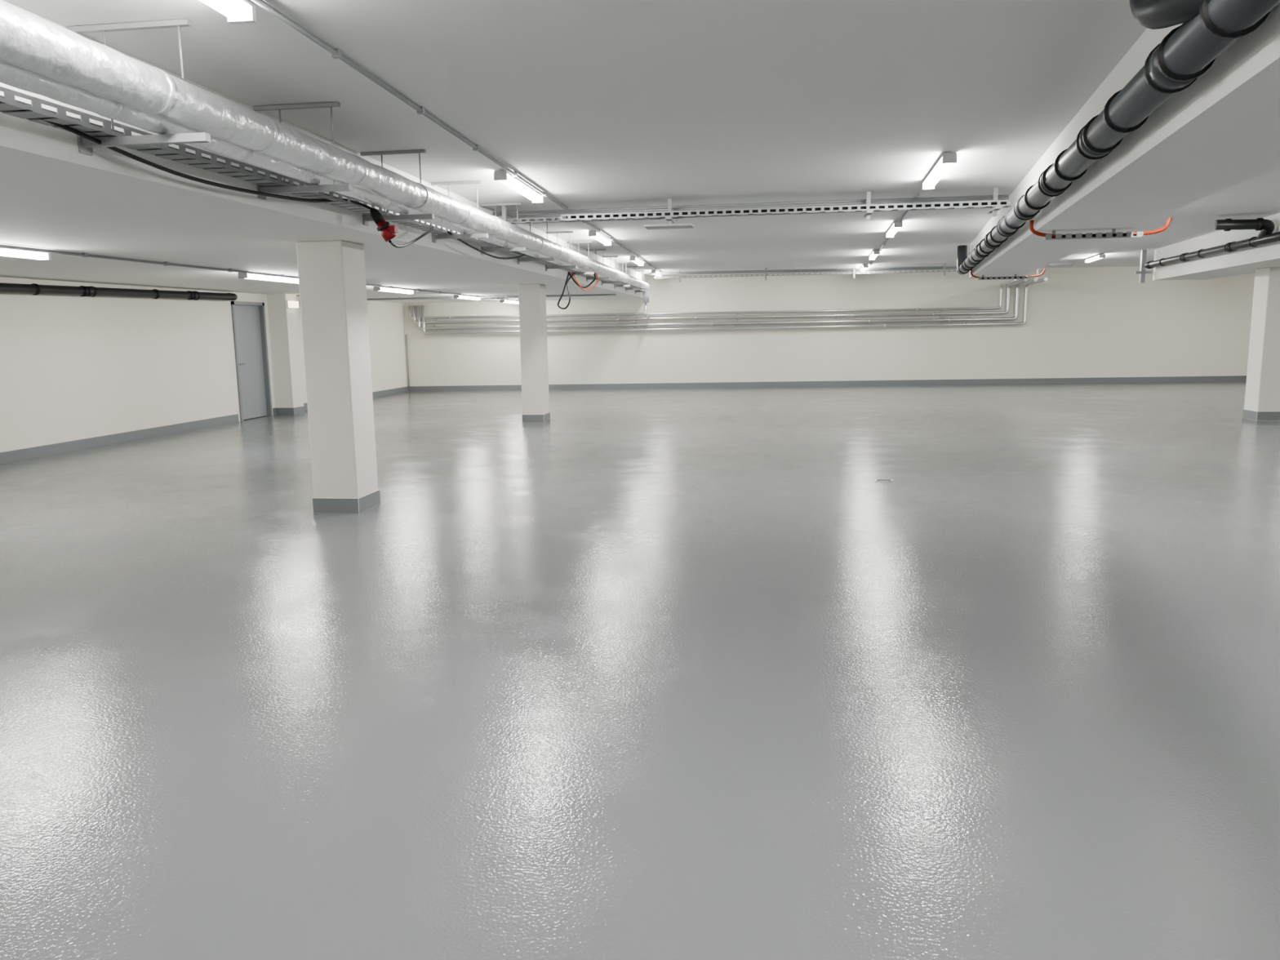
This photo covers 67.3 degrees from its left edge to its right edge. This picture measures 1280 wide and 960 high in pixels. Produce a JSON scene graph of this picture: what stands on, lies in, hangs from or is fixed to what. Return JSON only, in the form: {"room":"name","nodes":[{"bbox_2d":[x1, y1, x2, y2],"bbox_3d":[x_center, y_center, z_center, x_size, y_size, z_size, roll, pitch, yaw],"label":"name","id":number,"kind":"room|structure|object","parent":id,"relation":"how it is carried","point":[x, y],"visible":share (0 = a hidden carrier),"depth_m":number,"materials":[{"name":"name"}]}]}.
{"room":"parking garage","nodes":[
{"label":"parking garage","id":0,"kind":"room"},
{"bbox_2d":[0,277,407,452],"bbox_3d":[-8.296,-1.536,11.270,0.250,2.900,29.262,0,9,8],"label":"wall","id":1,"kind":"structure","parent":0,"point":[73,367],"depth_m":14.35,"materials":[{"name":"white paint"}]},
{"bbox_2d":[0,386,408,463],"bbox_3d":[-8.154,-0.157,11.368,0.020,0.140,29.062,0,9,8],"label":"baseboard","id":2,"kind":"structure","parent":1,"relation":"attached to","point":[71,446],"depth_m":14.33,"materials":[{"name":"grey paint"}]},
{"bbox_2d":[231,301,272,421],"bbox_3d":[-7.350,-2.226,17.948,0.280,2.160,1.100,0,9,8],"label":"door","id":3,"kind":"structure","parent":1,"relation":"in","point":[248,318],"depth_m":18.01,"materials":[{"name":"grey paint"}]},
{"bbox_2d":[266,293,305,414],"bbox_3d":[-6.921,-2.449,18.808,0.390,2.320,0.450,0,9,8],"label":"column","id":4,"kind":"structure","parent":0,"point":[282,321],"depth_m":18.65,"materials":[{"name":"white paint"}]},
{"bbox_2d":[286,300,298,308],"bbox_3d":[-6.718,-3.398,18.613,0.085,0.150,0.340,0,9,8],"label":"lamp","id":5,"kind":"object","parent":4,"relation":"attached to","point":[290,304],"visible":1,"depth_m":18.52,"materials":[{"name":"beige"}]},
{"bbox_2d":[0,0,647,302],"bbox_3d":[-4.887,-2.687,10.775,6.626,0.580,29.584,0,9,8],"label":"ceiling beam","id":6,"kind":"structure","parent":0,"point":[54,196],"depth_m":7.39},
{"bbox_2d":[0,244,518,301],"bbox_3d":[-4.860,-2.351,10.620,0.255,0.038,28.218,0,9,8],"label":"conduit","id":7,"kind":"object","parent":6,"relation":"attached to","point":[83,255],"depth_m":10.07,"materials":[{"name":"grey metal"}]},
{"bbox_2d":[367,293,616,300],"bbox_3d":[-3.523,-4.006,21.065,6.019,0.050,0.340,0,9,8],"label":"conduit","id":8,"kind":"object","parent":6,"relation":"attached to","point":[589,295],"depth_m":21.03,"materials":[{"name":"grey metal"}]},
{"bbox_2d":[0,381,1279,959],"bbox_3d":[4.191,-0.083,10.735,25.250,0.200,31.776,0,9,8],"label":"floor","id":9,"kind":"structure","parent":0,"point":[626,673],"depth_m":4.27,"materials":[{"name":"grey"}]},
{"bbox_2d":[296,240,380,514],"bbox_3d":[-2.636,-0.887,8.430,0.426,2.320,0.466,0,9,8],"label":"concrete column","id":10,"kind":"structure","parent":9,"relation":"on","point":[332,286],"depth_m":8.25,"materials":[{"name":"white paint"}]},
{"bbox_2d":[518,284,550,422],"bbox_3d":[-1.809,-2.159,16.443,0.386,2.320,0.466,0,9,8],"label":"concrete column","id":11,"kind":"structure","parent":9,"relation":"on","point":[531,297],"depth_m":16.25,"materials":[{"name":"white paint"}]},
{"bbox_2d":[874,479,893,482],"bbox_3d":[2.455,0.005,9.686,0.180,0.008,0.180,0,9,8],"label":"floor drain","id":12,"kind":"object","parent":9,"relation":"on","point":[875,480],"visible":1,"depth_m":9.67,"materials":[{"name":"silver metal"}]},
{"bbox_2d":[1242,266,1279,420],"bbox_3d":[9.762,-2.100,14.887,0.436,2.320,0.466,0,9,8],"label":"concrete column","id":13,"kind":"structure","parent":9,"relation":"on","point":[1262,394],"depth_m":14.78,"materials":[{"name":"white paint"}]},
{"bbox_2d":[3,0,1279,275],"bbox_3d":[4.142,-3.145,10.254,25.250,0.200,31.776,0,9,8],"label":"ceiling","id":14,"kind":"structure","parent":0,"point":[593,104],"depth_m":5.67,"materials":[{"name":"white paint"}]},
{"bbox_2d":[0,248,51,260],"bbox_3d":[-5.337,-1.860,7.707,0.108,0.088,1.552,0,9,7],"label":"ceiling light","id":15,"kind":"object","parent":14,"relation":"attached to","point":[3,251],"visible":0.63,"depth_m":8.19,"materials":[{"name":"white plastic"}]},
{"bbox_2d":[0,282,237,300],"bbox_3d":[-8.536,-1.681,7.728,0.223,0.310,19.312,0,9,8],"label":"drain pipe","id":16,"kind":"object","parent":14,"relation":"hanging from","point":[16,288],"visible":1,"depth_m":13.73,"materials":[{"name":"grey plastic"}]},
{"bbox_2d":[200,0,256,24],"bbox_3d":[-1.704,-1.793,3.172,0.108,0.088,1.552,0,9,6],"label":"ceiling light","id":17,"kind":"object","parent":14,"relation":"attached to","point":[237,11],"visible":1,"depth_m":3.84,"materials":[{"name":"white plastic"}]},
{"bbox_2d":[237,272,298,284],"bbox_3d":[-4.719,-2.608,12.408,0.108,0.088,1.552,0,9,7],"label":"ceiling light","id":18,"kind":"object","parent":14,"relation":"attached to","point":[241,275],"visible":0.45,"depth_m":12.15,"materials":[{"name":"white plastic"}]},
{"bbox_2d":[67,18,646,293],"bbox_3d":[-1.190,-2.938,11.845,0.662,0.527,21.800,0,9,7],"label":"support bracket","id":19,"kind":"object","parent":14,"relation":"attached to","point":[85,146],"visible":0.8,"depth_m":5.72,"materials":[{"name":"grey metal"}]},
{"bbox_2d":[0,86,646,290],"bbox_3d":[-1.687,-2.455,9.862,0.135,0.059,28.002,0,9,7],"label":"cable tray","id":20,"kind":"object","parent":19,"relation":"attached to","point":[9,105],"visible":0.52,"depth_m":4.94,"materials":[{"name":"grey metal"}]},
{"bbox_2d":[19,110,525,259],"bbox_3d":[-1.957,-1.903,6.972,0.194,0.381,9.303,0,9,8],"label":"power cable","id":21,"kind":"object","parent":20,"relation":"hanging from","point":[64,126],"visible":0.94,"depth_m":5.30,"materials":[{"name":"black rubber"}]},
{"bbox_2d":[369,208,398,241],"bbox_3d":[-1.876,-1.870,7.056,0.194,0.238,0.111,-4,9,-18],"label":"plug","id":22,"kind":"object","parent":21,"relation":"hanging from","point":[388,232],"visible":1,"depth_m":7.03,"materials":[{"name":"red plastic"}]},
{"bbox_2d":[557,271,598,309],"bbox_3d":[-0.872,-2.944,14.912,0.247,0.606,1.547,2,9,18],"label":"cable coil","id":23,"kind":"object","parent":20,"relation":"hanging from","point":[567,279],"visible":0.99,"depth_m":14.37,"materials":[{"name":"black rubber"}]},
{"bbox_2d":[0,0,649,302],"bbox_3d":[-1.412,-2.450,10.069,0.253,0.482,28.690,0,9,6],"label":"pipe","id":24,"kind":"object","parent":19,"relation":"hanging from","point":[38,55],"visible":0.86,"depth_m":4.42,"materials":[{"name":"silver metal"}]},
{"bbox_2d":[644,302,649,317],"bbox_3d":[0.184,-4.309,24.419,0.060,0.370,0.630,0,9,8],"label":"riser pipe","id":25,"kind":"object","parent":24,"relation":"attached to","point":[646,309],"visible":1,"depth_m":24.13,"materials":[{"name":"silver metal"}]},
{"bbox_2d":[373,286,413,293],"bbox_3d":[-4.191,-3.248,16.424,0.108,0.088,1.552,0,9,7],"label":"ceiling light","id":26,"kind":"object","parent":14,"relation":"attached to","point":[375,288],"visible":0.67,"depth_m":16.25,"materials":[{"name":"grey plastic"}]},
{"bbox_2d":[251,0,661,272],"bbox_3d":[-0.880,-2.916,10.076,0.968,0.038,28.418,0,9,8],"label":"conduit","id":27,"kind":"object","parent":14,"relation":"attached to","point":[335,52],"depth_m":5.35,"materials":[{"name":"grey metal"}]},
{"bbox_2d":[453,294,480,300],"bbox_3d":[-3.663,-3.887,20.439,0.108,0.088,1.552,0,9,7],"label":"ceiling light","id":28,"kind":"object","parent":14,"relation":"attached to","point":[455,295],"visible":0.68,"depth_m":20.24,"materials":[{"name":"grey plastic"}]},
{"bbox_2d":[499,299,518,303],"bbox_3d":[-3.213,-4.432,23.867,0.108,0.088,1.552,0,9,7],"label":"ceiling light","id":29,"kind":"object","parent":14,"relation":"attached to","point":[500,300],"visible":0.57,"depth_m":23.52,"materials":[{"name":"grey plastic"}]},
{"bbox_2d":[493,170,543,203],"bbox_3d":[-1.101,-2.698,8.873,0.108,0.088,1.552,0,9,6],"label":"ceiling light","id":30,"kind":"object","parent":14,"relation":"attached to","point":[504,177],"visible":0.99,"depth_m":8.63,"materials":[{"name":"white plastic"}]},
{"bbox_2d":[588,230,611,245],"bbox_3d":[-0.570,-3.494,13.885,0.108,0.088,1.552,0,9,6],"label":"ceiling light","id":31,"kind":"object","parent":14,"relation":"attached to","point":[593,233],"visible":0.99,"depth_m":13.60,"materials":[{"name":"white plastic"}]},
{"bbox_2d":[629,256,644,266],"bbox_3d":[-0.060,-4.258,18.701,0.108,0.088,1.552,0,9,6],"label":"ceiling light","id":32,"kind":"object","parent":14,"relation":"attached to","point":[633,259],"visible":1,"depth_m":18.39,"materials":[{"name":"white plastic"}]},
{"bbox_2d":[651,270,661,275],"bbox_3d":[0.392,-4.937,22.976,0.108,0.088,1.552,0,9,6],"label":"ceiling light","id":33,"kind":"object","parent":14,"relation":"attached to","point":[652,271],"visible":0.62,"depth_m":22.22,"materials":[{"name":"grey plastic"}]},
{"bbox_2d":[491,186,1011,229],"bbox_3d":[1.045,-2.813,10.067,5.430,0.300,0.460,0,9,8],"label":"cable tray","id":34,"kind":"object","parent":14,"relation":"attached to","point":[994,202],"visible":0.94,"depth_m":10.00,"materials":[{"name":"grey metal"}]},
{"bbox_2d":[648,262,1074,282],"bbox_3d":[4.954,-4.766,22.043,9.509,0.280,0.362,0,9,7],"label":"cable tray","id":35,"kind":"object","parent":14,"relation":"attached to","point":[944,267],"visible":0.96,"depth_m":22.09,"materials":[{"name":"grey metal"}]},
{"bbox_2d":[862,264,868,269],"bbox_3d":[5.157,-4.878,22.115,0.108,0.088,1.552,1,9,10],"label":"ceiling light","id":36,"kind":"object","parent":14,"relation":"attached to","point":[864,266],"visible":0.75,"depth_m":21.37,"materials":[{"name":"grey plastic"}]},
{"bbox_2d":[869,249,879,260],"bbox_3d":[4.405,-4.233,18.081,0.108,0.088,1.552,1,9,10],"label":"ceiling light","id":37,"kind":"object","parent":14,"relation":"attached to","point":[875,252],"visible":0.99,"depth_m":17.59,"materials":[{"name":"white plastic"}]},
{"bbox_2d":[885,221,902,237],"bbox_3d":[3.517,-3.470,13.318,0.108,0.088,1.552,1,9,10],"label":"ceiling light","id":38,"kind":"object","parent":14,"relation":"attached to","point":[896,225],"visible":0.99,"depth_m":12.98,"materials":[{"name":"white plastic"}]},
{"bbox_2d":[868,192,919,266],"bbox_3d":[4.043,-3.913,15.925,0.690,0.038,12.319,0,9,8],"label":"conduit","id":39,"kind":"object","parent":14,"relation":"attached to","point":[917,194],"depth_m":12.29,"materials":[{"name":"grey metal"}]},
{"bbox_2d":[922,152,956,190],"bbox_3d":[2.592,-2.677,8.360,0.108,0.088,1.552,1,9,10],"label":"ceiling light","id":40,"kind":"object","parent":14,"relation":"attached to","point":[945,162],"visible":1,"depth_m":8.09,"materials":[{"name":"white plastic"}]},
{"bbox_2d":[970,268,1045,279],"bbox_3d":[5.902,-3.303,15.415,1.171,0.166,0.076,0,9,6],"label":"corrugated hose","id":41,"kind":"object","parent":14,"relation":"attached to","point":[1015,277],"visible":0.98,"depth_m":15.41,"materials":[{"name":"brown plastic"}]},
{"bbox_2d":[1084,253,1105,262],"bbox_3d":[9.469,-4.618,20.021,0.108,0.088,1.552,1,9,15],"label":"ceiling light","id":42,"kind":"object","parent":14,"relation":"attached to","point":[1090,260],"visible":1,"depth_m":19.79,"materials":[{"name":"white plastic"}]},
{"bbox_2d":[1029,217,1172,239],"bbox_3d":[3.889,-2.125,8.116,1.158,0.166,0.078,0,9,5],"label":"corrugated hose","id":43,"kind":"object","parent":14,"relation":"attached to","point":[1053,236],"visible":1,"depth_m":8.11,"materials":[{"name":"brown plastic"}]},
{"bbox_2d":[956,0,1279,274],"bbox_3d":[2.647,-2.079,6.045,0.470,0.552,21.369,1,9,15],"label":"drain pipe","id":44,"kind":"object","parent":14,"relation":"hanging from","point":[1208,28],"visible":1,"depth_m":3.55,"materials":[{"name":"grey plastic"}]},
{"bbox_2d":[968,2,1279,278],"bbox_3d":[3.201,-2.070,6.021,3.674,0.580,22.300,0,9,8],"label":"ceiling beam","id":45,"kind":"structure","parent":14,"relation":"attached to","point":[1217,133],"depth_m":4.91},
{"bbox_2d":[1134,249,1151,283],"bbox_3d":[9.732,-4.129,18.590,0.300,0.620,0.080,0,9,8],"label":"bracket","id":46,"kind":"object","parent":14,"relation":"attached to","point":[1142,272],"visible":1,"depth_m":18.56,"materials":[{"name":"grey metal"}]},
{"bbox_2d":[1145,217,1279,268],"bbox_3d":[8.221,-3.417,13.669,0.758,0.362,10.075,1,9,15],"label":"drain pipe","id":47,"kind":"object","parent":14,"relation":"attached to","point":[1265,236],"visible":1,"depth_m":12.68,"materials":[{"name":"black plastic"}]},
{"bbox_2d":[1152,213,1279,279],"bbox_3d":[8.590,-3.057,11.755,2.745,0.580,14.300,0,9,8],"label":"ceiling beam","id":48,"kind":"structure","parent":14,"relation":"attached to","point":[1245,260],"depth_m":15.05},
{"bbox_2d":[403,266,1254,386],"bbox_3d":[6.167,-3.894,24.808,25.359,2.900,0.299,0,9,3],"label":"wall","id":49,"kind":"structure","parent":0,"point":[1090,322],"depth_m":24.67,"materials":[{"name":"white paint"}]},
{"bbox_2d":[405,334,409,386],"bbox_3d":[-6.145,-3.156,25.422,0.033,1.360,0.033,4,10,30],"label":"conduit","id":50,"kind":"object","parent":49,"relation":"attached to","point":[406,335],"visible":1,"depth_m":25.41,"materials":[{"name":"grey metal"}]},
{"bbox_2d":[408,277,1048,334],"bbox_3d":[1.750,-4.254,23.918,15.797,1.062,2.983,0,9,8],"label":"pipe","id":51,"kind":"object","parent":49,"relation":"attached to","point":[1027,282],"visible":0.93,"depth_m":24.66,"materials":[{"name":"silver metal"}]},
{"bbox_2d":[408,375,1246,391],"bbox_3d":[6.167,-2.506,24.865,24.734,0.140,0.020,0,9,3],"label":"baseboard","id":52,"kind":"structure","parent":49,"relation":"attached to","point":[1228,378],"depth_m":24.90,"materials":[{"name":"grey paint"}]}
]}

